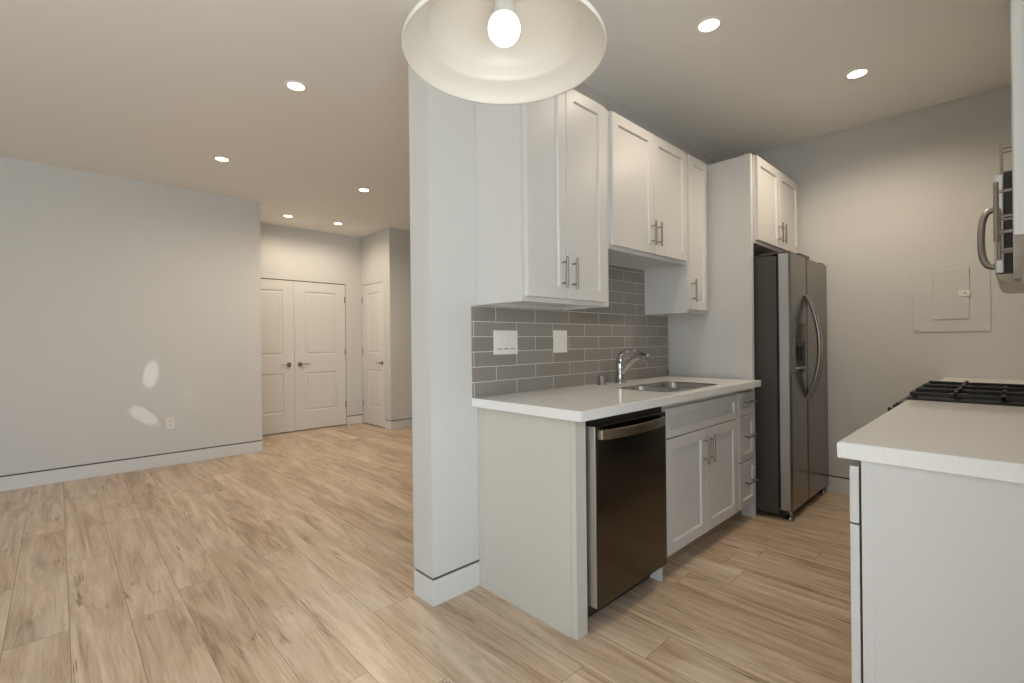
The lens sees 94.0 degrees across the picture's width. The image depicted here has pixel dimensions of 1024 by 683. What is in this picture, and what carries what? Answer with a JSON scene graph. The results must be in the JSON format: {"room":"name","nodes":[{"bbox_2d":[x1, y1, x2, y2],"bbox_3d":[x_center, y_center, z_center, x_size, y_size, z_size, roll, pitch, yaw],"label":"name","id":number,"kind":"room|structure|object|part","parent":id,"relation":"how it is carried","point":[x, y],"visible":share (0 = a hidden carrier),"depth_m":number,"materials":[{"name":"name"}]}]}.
{"room":"kitchen","nodes":[
{"label":"kitchen","id":0,"kind":"room"},
{"bbox_2d":[0,156,261,475],"bbox_3d":[-4.388,-0.208,3.812,4.356,2.622,0.120,-1,0,-44],"label":"wall","id":1,"kind":"structure","parent":0,"point":[127,306],"depth_m":4.44,"materials":[{"name":"grey paint"}]},
{"bbox_2d":[0,440,261,491],"bbox_3d":[-4.374,1.173,3.812,4.356,0.115,0.120,-1,0,-44],"label":"baseboard","id":2,"kind":"structure","parent":1,"relation":"attached to","point":[109,468],"depth_m":4.44,"materials":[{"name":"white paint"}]},
{"bbox_2d":[166,417,174,428],"bbox_3d":[-3.358,0.801,4.694,0.072,0.118,0.009,-1,0,-44],"label":"wall outlet","id":3,"kind":"object","parent":1,"relation":"attached to","point":[170,421],"visible":1,"depth_m":4.69,"materials":[{"name":"white plastic"}]},
{"bbox_2d":[260,223,361,415],"bbox_3d":[-2.967,-0.224,6.479,1.895,2.622,0.120,-1,0,-44],"label":"wall","id":4,"kind":"structure","parent":0,"point":[286,253],"depth_m":6.76,"materials":[{"name":"grey paint"}]},
{"bbox_2d":[261,279,294,434],"bbox_3d":[-3.184,0.198,6.173,0.720,2.016,0.095,-1,0,-44],"label":"door","id":5,"kind":"structure","parent":4,"relation":"in","point":[277,296],"depth_m":6.29,"materials":[{"name":"white paint"}]},
{"bbox_2d":[261,278,344,284],"bbox_3d":[-3.033,0.192,6.383,1.660,2.048,0.040,-1,0,-44],"label":"trim","id":6,"kind":"structure","parent":4,"relation":"attached to","point":[261,278],"depth_m":6.52,"materials":[{"name":"grey wood"}]},
{"bbox_2d":[294,281,346,430],"bbox_3d":[-2.661,0.192,6.671,0.718,2.016,0.095,-1,0,-44],"label":"door","id":7,"kind":"structure","parent":4,"relation":"in","point":[319,308],"depth_m":6.67,"materials":[{"name":"white paint"}]},
{"bbox_2d":[346,415,361,424],"bbox_3d":[-2.351,1.151,7.051,0.235,0.115,0.120,-1,0,-44],"label":"baseboard","id":8,"kind":"structure","parent":4,"relation":"attached to","point":[351,419],"depth_m":7.00,"materials":[{"name":"white paint"}]},
{"bbox_2d":[360,229,386,419],"bbox_3d":[-1.944,-0.235,6.866,0.120,2.622,0.730,-1,0,-44],"label":"wall","id":9,"kind":"structure","parent":0,"point":[372,246],"depth_m":6.78,"materials":[{"name":"grey paint"}]},
{"bbox_2d":[362,282,384,426],"bbox_3d":[-1.998,0.185,6.828,0.095,2.016,0.642,-1,0,-44],"label":"door","id":10,"kind":"structure","parent":9,"relation":"in","point":[372,294],"depth_m":6.83,"materials":[{"name":"white paint"}]},
{"bbox_2d":[362,415,386,428],"bbox_3d":[-1.929,1.147,6.866,0.120,0.115,0.730,-1,0,-44],"label":"baseboard","id":11,"kind":"structure","parent":9,"relation":"attached to","point":[362,415],"depth_m":6.59,"materials":[{"name":"white paint"}]},
{"bbox_2d":[385,227,411,420],"bbox_3d":[-0.824,-0.247,7.347,2.405,2.622,0.120,-1,0,-44],"label":"wall","id":12,"kind":"structure","parent":0,"point":[397,241],"depth_m":6.56,"materials":[{"name":"grey paint"}]},
{"bbox_2d":[387,419,411,429],"bbox_3d":[-0.809,1.134,7.347,2.405,0.115,0.120,-1,0,-44],"label":"baseboard","id":13,"kind":"structure","parent":12,"relation":"attached to","point":[391,425],"depth_m":6.56,"materials":[{"name":"white paint"}]},
{"bbox_2d":[0,423,851,682],"bbox_3d":[-1.236,1.246,3.306,8.800,0.100,7.480,-1,0,-44],"label":"floor","id":14,"kind":"structure","parent":0,"point":[291,560],"depth_m":2.23,"materials":[{"name":"brown wood"}]},
{"bbox_2d":[478,407,587,640],"bbox_3d":[0.070,0.746,2.121,0.069,0.872,0.599,-1,0,-44],"label":"end panel","id":15,"kind":"object","parent":14,"relation":"on","point":[532,468],"visible":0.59,"depth_m":2.04,"materials":[{"name":"grey paint"}]},
{"bbox_2d":[585,406,666,617],"bbox_3d":[0.344,0.742,2.305,0.577,0.860,0.656,-1,0,-44],"label":"dishwasher","id":16,"kind":"object","parent":14,"relation":"on","point":[626,520],"visible":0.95,"depth_m":2.04,"materials":[{"name":"black metal"}]},
{"bbox_2d":[585,421,595,614],"bbox_3d":[0.308,0.719,2.341,0.577,0.802,0.555,-1,0,-44],"label":"strip","id":17,"kind":"object","parent":16,"relation":"in","point":[590,609],"depth_m":1.94,"materials":[{"name":"grey plastic"}]},
{"bbox_3d":[0.470,1.125,2.177,0.577,0.090,0.020,-1,0,-44],"label":"kick plate","id":18,"kind":"part","parent":16,"relation":"part of","materials":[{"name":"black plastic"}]},
{"bbox_3d":[0.554,0.376,2.088,0.515,0.042,0.046,-1,0,-44],"label":"handle","id":19,"kind":"part","parent":16,"relation":"part of","materials":[{"name":"silver metal"}]},
{"bbox_2d":[650,392,737,581],"bbox_3d":[0.874,0.738,2.837,0.908,0.872,0.638,-1,0,-44],"label":"base cabinet","id":20,"kind":"object","parent":14,"relation":"on","point":[702,457],"visible":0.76,"depth_m":2.60,"materials":[{"name":"grey paint"}]},
{"bbox_2d":[472,376,760,421],"bbox_3d":[0.717,0.282,2.702,1.882,0.040,0.657,-1,0,-44],"label":"countertop","id":21,"kind":"structure","parent":20,"relation":"on","point":[583,403],"depth_m":2.26,"materials":[{"name":"white stone"}]},
{"bbox_2d":[597,375,605,384],"bbox_3d":[0.541,0.234,2.889,0.054,0.058,0.054,-1,0,-44],"label":"air gap cap","id":22,"kind":"object","parent":21,"relation":"on","point":[601,378],"visible":1,"depth_m":2.87,"materials":[{"name":"silver metal"}]},
{"bbox_2d":[615,349,650,382],"bbox_3d":[0.752,0.152,2.969,0.069,0.217,0.255,-1,0,-44],"label":"kitchen faucet","id":23,"kind":"object","parent":21,"relation":"on","point":[621,367],"visible":1,"depth_m":3.00,"materials":[{"name":"silver metal"}]},
{"bbox_3d":[0.714,0.086,3.008,0.037,0.084,0.132,-1,0,-44],"label":"lever","id":24,"kind":"part","parent":23,"relation":"part of","materials":[{"name":"silver metal"}]},
{"bbox_3d":[0.750,0.141,2.959,0.053,0.154,0.216,-1,0,-44],"label":"spout","id":25,"kind":"part","parent":23,"relation":"part of","materials":[{"name":"silver metal"}]},
{"bbox_2d":[618,381,717,407],"bbox_3d":[0.911,0.343,2.768,0.620,0.170,0.355,-1,0,-44],"label":"sink","id":26,"kind":"object","parent":21,"relation":"in","point":[667,386],"visible":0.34,"depth_m":2.87,"materials":[{"name":"silver metal"}]},
{"bbox_3d":[0.766,0.335,2.647,0.216,0.150,0.301,-1,0,-44],"label":"bowl","id":27,"kind":"part","parent":26,"relation":"part of","materials":[{"name":"silver metal"}]},
{"bbox_3d":[0.997,0.342,2.849,0.356,0.170,0.327,-1,0,-44],"label":"bowl","id":28,"kind":"part","parent":26,"relation":"part of","materials":[{"name":"silver metal"}]},
{"bbox_3d":[0.541,0.742,2.538,0.013,0.872,0.550,-1,0,-44],"label":"foot panel","id":29,"kind":"part","parent":20,"relation":"part of","materials":[{"name":"grey paint"}]},
{"bbox_3d":[0.912,0.769,2.498,0.434,0.572,0.020,-1,0,-44],"label":"cabinet door","id":30,"kind":"part","parent":20,"relation":"part of","materials":[{"name":"grey paint"}]},
{"bbox_3d":[1.065,0.403,2.648,0.868,0.146,0.020,-1,0,-44],"label":"false drawer","id":31,"kind":"part","parent":20,"relation":"part of","materials":[{"name":"grey paint"}]},
{"bbox_3d":[1.064,0.593,2.605,0.012,0.153,0.038,-1,0,-44],"label":"door handle","id":32,"kind":"part","parent":20,"relation":"part of","materials":[{"name":"silver metal"}]},
{"bbox_3d":[1.111,0.593,2.650,0.012,0.153,0.038,-1,0,-44],"label":"door handle","id":33,"kind":"part","parent":20,"relation":"part of","materials":[{"name":"silver metal"}]},
{"bbox_3d":[1.228,0.766,2.799,0.430,0.572,0.020,-1,0,-44],"label":"cabinet door","id":34,"kind":"part","parent":20,"relation":"part of","materials":[{"name":"grey paint"}]},
{"bbox_2d":[668,153,755,517],"bbox_3d":[1.391,-0.038,3.385,0.039,2.412,0.605,-1,0,-44],"label":"panel","id":35,"kind":"object","parent":14,"relation":"on","point":[719,343],"visible":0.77,"depth_m":3.28,"materials":[{"name":"grey paint"}]},
{"bbox_2d":[723,388,758,525],"bbox_3d":[1.310,0.733,3.252,0.287,0.872,0.638,-1,0,-44],"label":"base cabinet","id":36,"kind":"object","parent":14,"relation":"on","point":[746,400],"visible":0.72,"depth_m":3.05,"materials":[{"name":"grey paint"}]},
{"bbox_3d":[1.499,0.613,3.059,0.261,0.284,0.020,-1,0,-44],"label":"drawer","id":37,"kind":"part","parent":36,"relation":"part of","materials":[{"name":"grey paint"}]},
{"bbox_3d":[1.497,0.395,3.059,0.261,0.140,0.020,-1,0,-44],"label":"drawer","id":38,"kind":"part","parent":36,"relation":"part of","materials":[{"name":"grey paint"}]},
{"bbox_3d":[1.502,0.904,3.059,0.261,0.286,0.020,-1,0,-44],"label":"drawer","id":39,"kind":"part","parent":36,"relation":"part of","materials":[{"name":"grey paint"}]},
{"bbox_3d":[1.519,0.601,3.039,0.150,0.012,0.038,-1,0,-44],"label":"drawer handle","id":40,"kind":"part","parent":36,"relation":"part of","materials":[{"name":"silver metal"}]},
{"bbox_3d":[1.522,0.892,3.039,0.150,0.012,0.038,-1,0,-44],"label":"drawer handle","id":41,"kind":"part","parent":36,"relation":"part of","materials":[{"name":"silver metal"}]},
{"bbox_2d":[753,251,828,520],"bbox_3d":[1.874,0.280,3.615,0.884,1.765,0.878,-1,0,-44],"label":"refrigerator","id":42,"kind":"object","parent":14,"relation":"on","point":[790,288],"visible":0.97,"depth_m":3.18,"materials":[{"name":"grey metal"}]},
{"bbox_3d":[1.895,0.260,3.208,0.349,1.669,0.070,-1,0,-44],"label":"freezer door","id":43,"kind":"part","parent":42,"relation":"part of","materials":[{"name":"silver metal"}]},
{"bbox_3d":[1.915,0.042,3.176,0.230,0.330,0.011,-1,0,-44],"label":"dispenser frame","id":44,"kind":"part","parent":42,"relation":"part of","materials":[{"name":"silver metal"}]},
{"bbox_3d":[2.053,0.035,3.251,0.028,0.711,0.101,-1,0,-44],"label":"door handle","id":45,"kind":"part","parent":42,"relation":"part of","materials":[{"name":"silver metal"}]},
{"bbox_2d":[849,460,1023,682],"bbox_3d":[1.501,0.731,1.424,1.178,0.872,0.665,-1,0,-44],"label":"base cabinet","id":46,"kind":"object","parent":14,"relation":"on","point":[937,558],"visible":0.71,"depth_m":1.11,"materials":[{"name":"grey paint"}]},
{"bbox_3d":[1.090,0.391,1.429,0.579,0.145,0.020,-1,0,-44],"label":"drawer","id":47,"kind":"part","parent":46,"relation":"part of","materials":[{"name":"grey paint"}]},
{"bbox_3d":[1.094,0.761,1.429,0.579,0.584,0.020,-1,0,-44],"label":"cabinet door","id":48,"kind":"part","parent":46,"relation":"part of","materials":[{"name":"grey paint"}]},
{"bbox_2d":[837,400,1023,483],"bbox_3d":[1.499,0.273,1.415,1.190,0.040,0.649,-1,0,-44],"label":"countertop","id":49,"kind":"structure","parent":46,"relation":"on","point":[975,440],"depth_m":1.24,"materials":[{"name":"white stone"}]},
{"bbox_2d":[888,381,1023,410],"bbox_3d":[2.166,0.657,2.137,0.756,0.906,0.726,-1,0,-44],"label":"gas range","id":50,"kind":"object","parent":14,"relation":"on","point":[1001,394],"visible":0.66,"depth_m":2.04,"materials":[{"name":"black metal"}]},
{"bbox_3d":[1.964,0.324,2.345,0.752,0.135,0.040,-1,0,-44],"label":"control panel","id":51,"kind":"part","parent":50,"relation":"part of","materials":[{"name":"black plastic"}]},
{"bbox_2d":[907,395,1023,406],"bbox_3d":[2.196,0.246,2.101,0.756,0.016,0.625,-1,0,-44],"label":"cooktop","id":52,"kind":"object","parent":50,"relation":"in","point":[939,398],"depth_m":1.94,"materials":[{"name":"silver metal"}]},
{"bbox_3d":[2.801,0.717,2.662,0.872,0.872,0.665,-1,0,-44],"label":"base cabinet","id":53,"kind":"object","parent":14,"relation":"on","visible":0},
{"bbox_2d":[939,377,1023,383],"bbox_3d":[2.802,0.259,2.657,0.879,0.040,0.649,-1,0,-44],"label":"countertop","id":54,"kind":"structure","parent":53,"relation":"on","point":[953,379],"depth_m":2.91,"materials":[{"name":"white stone"}]},
{"bbox_2d":[0,0,1010,237],"bbox_3d":[-1.267,-1.603,3.306,8.800,0.100,7.480,-1,0,-44],"label":"ceiling","id":55,"kind":"structure","parent":0,"point":[150,91],"depth_m":2.86,"materials":[{"name":"white paint"}]},
{"bbox_2d":[213,156,230,161],"bbox_3d":[-2.448,-1.538,4.030,0.132,0.004,0.132,-1,0,-44],"label":"recessed light","id":56,"kind":"object","parent":55,"relation":"in","point":[218,158],"visible":1,"depth_m":4.03,"materials":[{"name":"white paint"}]},
{"bbox_2d":[284,80,307,91],"bbox_3d":[-1.313,-1.551,2.902,0.132,0.004,0.132,-1,0,-44],"label":"recessed light","id":57,"kind":"object","parent":55,"relation":"in","point":[293,85],"visible":1,"depth_m":2.90,"materials":[{"name":"white paint"}]},
{"bbox_2d":[357,188,370,191],"bbox_3d":[-1.514,-1.549,4.886,0.132,0.004,0.132,-1,0,-44],"label":"recessed light","id":58,"kind":"object","parent":55,"relation":"in","point":[358,189],"visible":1,"depth_m":4.89,"materials":[{"name":"white paint"}]},
{"bbox_2d":[401,0,606,104],"bbox_3d":[-0.020,-1.054,0.905,0.382,1.024,0.382,-1,0,-44],"label":"pendant lamp","id":59,"kind":"object","parent":55,"relation":"hanging from","point":[492,52],"visible":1,"depth_m":0.98,"materials":[{"name":"white metal"}]},
{"bbox_3d":[-0.015,-0.587,0.905,0.061,0.049,0.061,-1,0,-44],"label":"bulb","id":60,"kind":"part","parent":59,"relation":"part of","materials":[{"name":"white glass"}]},
{"bbox_3d":[-0.015,-0.654,0.905,0.048,0.085,0.048,-1,0,-44],"label":"bulb","id":61,"kind":"part","parent":59,"relation":"part of","materials":[{"name":"white glass"}]},
{"bbox_2d":[695,16,722,33],"bbox_3d":[0.982,-1.575,2.379,0.132,0.004,0.132,-1,0,-44],"label":"recessed light","id":62,"kind":"object","parent":55,"relation":"in","point":[710,24],"visible":1,"depth_m":2.37,"materials":[{"name":"white paint"}]},
{"bbox_2d":[844,67,870,79],"bbox_3d":[2.046,-1.587,2.831,0.132,0.004,0.132,-1,0,-44],"label":"recessed light","id":63,"kind":"object","parent":55,"relation":"in","point":[857,73],"visible":1,"depth_m":2.83,"materials":[{"name":"white paint"}]},
{"bbox_2d":[408,0,716,577],"bbox_3d":[0.699,-0.264,3.256,3.096,2.622,0.157,-1,0,-44],"label":"wall partition","id":64,"kind":"structure","parent":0,"point":[441,125],"depth_m":2.21,"materials":[{"name":"grey paint"}]},
{"bbox_2d":[414,560,479,606],"bbox_3d":[0.713,1.111,3.256,3.096,0.130,0.157,-1,0,-44],"label":"baseboard","id":65,"kind":"structure","parent":64,"relation":"attached to","point":[435,592],"depth_m":2.21,"materials":[{"name":"white paint"}]},
{"bbox_2d":[475,89,608,309],"bbox_3d":[0.187,-0.704,2.407,0.650,1.048,0.369,-1,0,-44],"label":"upper cabinet","id":66,"kind":"object","parent":64,"relation":"attached to","point":[541,166],"visible":0.88,"depth_m":2.24,"materials":[{"name":"grey paint"}]},
{"bbox_3d":[0.156,-0.713,2.189,0.269,1.022,0.020,-1,0,-44],"label":"door","id":67,"kind":"part","parent":66,"relation":"part of","materials":[{"name":"grey paint"}]},
{"bbox_3d":[0.251,-0.324,2.236,0.012,0.150,0.038,-1,0,-44],"label":"door handle","id":68,"kind":"part","parent":66,"relation":"part of","materials":[{"name":"silver metal"}]},
{"bbox_3d":[0.305,-0.324,2.288,0.012,0.150,0.038,-1,0,-44],"label":"door handle","id":69,"kind":"part","parent":66,"relation":"part of","materials":[{"name":"silver metal"}]},
{"bbox_3d":[0.370,-0.715,2.394,0.315,1.022,0.020,-1,0,-44],"label":"door","id":70,"kind":"part","parent":66,"relation":"part of","materials":[{"name":"grey paint"}]},
{"bbox_2d":[471,265,667,397],"bbox_3d":[0.487,-0.114,2.939,1.880,0.754,0.008,-1,0,-44],"label":"tile backsplash","id":71,"kind":"structure","parent":64,"relation":"attached to","point":[595,336],"depth_m":2.81,"materials":[{"name":"grey tile"}]},
{"bbox_2d":[493,330,517,354],"bbox_3d":[-0.030,0.004,2.432,0.164,0.122,0.012,-1,0,-44],"label":"switch plate","id":72,"kind":"object","parent":71,"relation":"attached to","point":[505,341],"visible":1,"depth_m":2.43,"materials":[{"name":"white plastic"}]},
{"bbox_2d":[553,330,566,352],"bbox_3d":[0.276,0.000,2.726,0.118,0.127,0.008,-1,0,-44],"label":"wall plate","id":73,"kind":"object","parent":71,"relation":"attached to","point":[559,336],"visible":1,"depth_m":2.72,"materials":[{"name":"white plastic"}]},
{"bbox_2d":[607,111,687,270],"bbox_3d":[0.737,-0.865,2.934,0.872,0.738,0.369,-1,0,-44],"label":"upper cabinet","id":74,"kind":"object","parent":64,"relation":"attached to","point":[647,174],"visible":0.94,"depth_m":2.79,"materials":[{"name":"grey paint"}]},
{"bbox_3d":[0.684,-0.873,2.694,0.424,0.712,0.020,-1,0,-44],"label":"door","id":75,"kind":"part","parent":74,"relation":"part of","materials":[{"name":"grey paint"}]},
{"bbox_3d":[0.834,-0.635,2.795,0.012,0.140,0.038,-1,0,-44],"label":"door handle","id":76,"kind":"part","parent":74,"relation":"part of","materials":[{"name":"silver metal"}]},
{"bbox_3d":[0.880,-0.635,2.839,0.012,0.140,0.038,-1,0,-44],"label":"door handle","id":77,"kind":"part","parent":74,"relation":"part of","materials":[{"name":"silver metal"}]},
{"bbox_3d":[0.989,-0.877,2.985,0.412,0.712,0.020,-1,0,-44],"label":"door","id":78,"kind":"part","parent":74,"relation":"part of","materials":[{"name":"grey paint"}]},
{"bbox_2d":[644,154,707,315],"bbox_3d":[1.175,-0.715,3.349,0.329,1.048,0.369,-1,0,-44],"label":"upper cabinet","id":79,"kind":"object","parent":64,"relation":"attached to","point":[680,290],"visible":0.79,"depth_m":3.24,"materials":[{"name":"grey paint"}]},
{"bbox_3d":[1.203,-0.334,3.144,0.012,0.150,0.038,-1,0,-44],"label":"door handle","id":80,"kind":"part","parent":79,"relation":"part of","materials":[{"name":"silver metal"}]},
{"bbox_3d":[1.257,-0.725,3.239,0.268,1.022,0.020,-1,0,-44],"label":"cabinet door","id":81,"kind":"part","parent":79,"relation":"part of","materials":[{"name":"grey paint"}]},
{"bbox_2d":[752,155,798,255],"bbox_3d":[1.753,-0.951,3.696,0.924,0.587,0.668,-1,0,-44],"label":"upper cabinet","id":82,"kind":"object","parent":64,"relation":"attached to","point":[775,195],"visible":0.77,"depth_m":3.42,"materials":[{"name":"grey paint"}]},
{"bbox_3d":[1.784,-0.961,3.330,0.428,0.561,0.020,-1,0,-44],"label":"door","id":83,"kind":"part","parent":82,"relation":"part of","materials":[{"name":"grey paint"}]},
{"bbox_3d":[1.936,-0.783,3.434,0.012,0.140,0.038,-1,0,-44],"label":"door handle","id":84,"kind":"part","parent":82,"relation":"part of","materials":[{"name":"silver metal"}]},
{"bbox_3d":[2.102,-0.964,3.633,0.442,0.561,0.020,-1,0,-44],"label":"door","id":85,"kind":"part","parent":82,"relation":"part of","materials":[{"name":"grey paint"}]},
{"bbox_2d":[754,84,1023,477],"bbox_3d":[2.176,-0.279,4.052,0.140,2.622,3.530,-1,0,-44],"label":"wall","id":86,"kind":"structure","parent":0,"point":[880,200],"depth_m":3.37,"materials":[{"name":"grey paint"}]},
{"bbox_2d":[825,476,849,494],"bbox_3d":[2.191,1.102,4.052,0.140,0.115,3.530,-1,0,-44],"label":"baseboard","id":87,"kind":"structure","parent":86,"relation":"attached to","point":[837,485],"depth_m":3.64,"materials":[{"name":"white paint"}]},
{"bbox_2d":[829,475,848,479],"bbox_3d":[2.190,1.038,4.052,0.124,0.017,3.514,-1,0,-44],"label":"trim","id":88,"kind":"structure","parent":86,"relation":"attached to","point":[829,475],"depth_m":3.64,"materials":[{"name":"grey"}]},
{"bbox_2d":[912,260,990,331],"bbox_3d":[2.908,-0.289,3.169,0.018,0.450,0.382,-1,0,-44],"label":"electrical panel","id":89,"kind":"object","parent":86,"relation":"attached to","point":[956,297],"visible":0.92,"depth_m":3.16,"materials":[{"name":"grey paint"}]},
{"bbox_3d":[2.911,-0.315,3.166,0.006,0.331,0.179,-1,0,-44],"label":"panel door","id":90,"kind":"part","parent":89,"relation":"part of","materials":[{"name":"grey paint"}]},
{"bbox_3d":[0.849,-0.201,0.251,7.026,2.750,0.140,-1,0,-44],"label":"wall","id":91,"kind":"structure","parent":0,"visible":0},
{"bbox_2d":[999,10,1011,173],"bbox_3d":[2.289,-1.125,1.988,0.762,0.923,0.367,-1,0,-44],"label":"upper cabinet","id":92,"kind":"object","parent":91,"relation":"attached to","point":[1001,148],"visible":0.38,"depth_m":2.09,"materials":[{"name":"grey paint"}]},
{"bbox_2d":[977,171,1023,293],"bbox_3d":[2.273,-0.426,2.013,0.754,0.466,0.436,-1,0,-44],"label":"microwave","id":93,"kind":"object","parent":92,"relation":"attached to","point":[1003,268],"visible":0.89,"depth_m":1.86,"materials":[{"name":"silver metal"}]},
{"bbox_3d":[2.023,-0.436,2.032,0.025,0.270,0.063,-1,0,-44],"label":"handle","id":94,"kind":"part","parent":93,"relation":"part of","materials":[{"name":"silver metal"}]},
{"bbox_3d":[1.955,-0.460,1.913,0.157,0.387,0.028,-1,0,-44],"label":"control panel","id":95,"kind":"part","parent":93,"relation":"part of","materials":[{"name":"silver metal"}]},
{"bbox_3d":[2.156,-0.793,2.084,0.012,0.155,0.038,-1,0,-44],"label":"door handle","id":96,"kind":"part","parent":92,"relation":"part of","materials":[{"name":"silver metal"}]},
{"bbox_2d":[993,0,1023,255],"bbox_3d":[1.314,-0.893,1.056,0.420,1.367,0.367,-1,0,-44],"label":"upper cabinet","id":97,"kind":"object","parent":91,"relation":"attached to","point":[1017,6],"visible":1,"depth_m":1.02,"materials":[{"name":"grey paint"}]},
{"bbox_3d":[1.329,-0.352,1.292,0.012,0.162,0.038,-1,0,-44],"label":"door handle","id":98,"kind":"part","parent":97,"relation":"part of","materials":[{"name":"silver metal"}]},
{"bbox_3d":[1.221,-0.901,1.155,0.398,1.341,0.020,-1,0,-44],"label":"cabinet door","id":99,"kind":"part","parent":97,"relation":"part of","materials":[{"name":"grey paint"}]},
{"bbox_2d":[997,0,1023,284],"bbox_3d":[1.740,-0.897,1.462,0.754,1.367,0.367,-1,0,-44],"label":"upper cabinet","id":100,"kind":"object","parent":91,"relation":"attached to","point":[1018,261],"visible":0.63,"depth_m":1.56,"materials":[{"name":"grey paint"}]},
{"bbox_3d":[1.657,-0.356,1.605,0.012,0.162,0.038,-1,0,-44],"label":"door handle","id":101,"kind":"part","parent":100,"relation":"part of","materials":[{"name":"silver metal"}]},
{"bbox_3d":[1.608,-0.355,1.558,0.012,0.162,0.038,-1,0,-44],"label":"door handle","id":102,"kind":"part","parent":100,"relation":"part of","materials":[{"name":"silver metal"}]},
{"bbox_3d":[1.780,-0.907,1.688,0.365,1.341,0.020,-1,0,-44],"label":"door","id":103,"kind":"part","parent":100,"relation":"part of","materials":[{"name":"grey paint"}]},
{"bbox_3d":[1.513,-0.904,1.433,0.365,1.341,0.020,-1,0,-44],"label":"door","id":104,"kind":"part","parent":100,"relation":"part of","materials":[{"name":"grey paint"}]}
]}

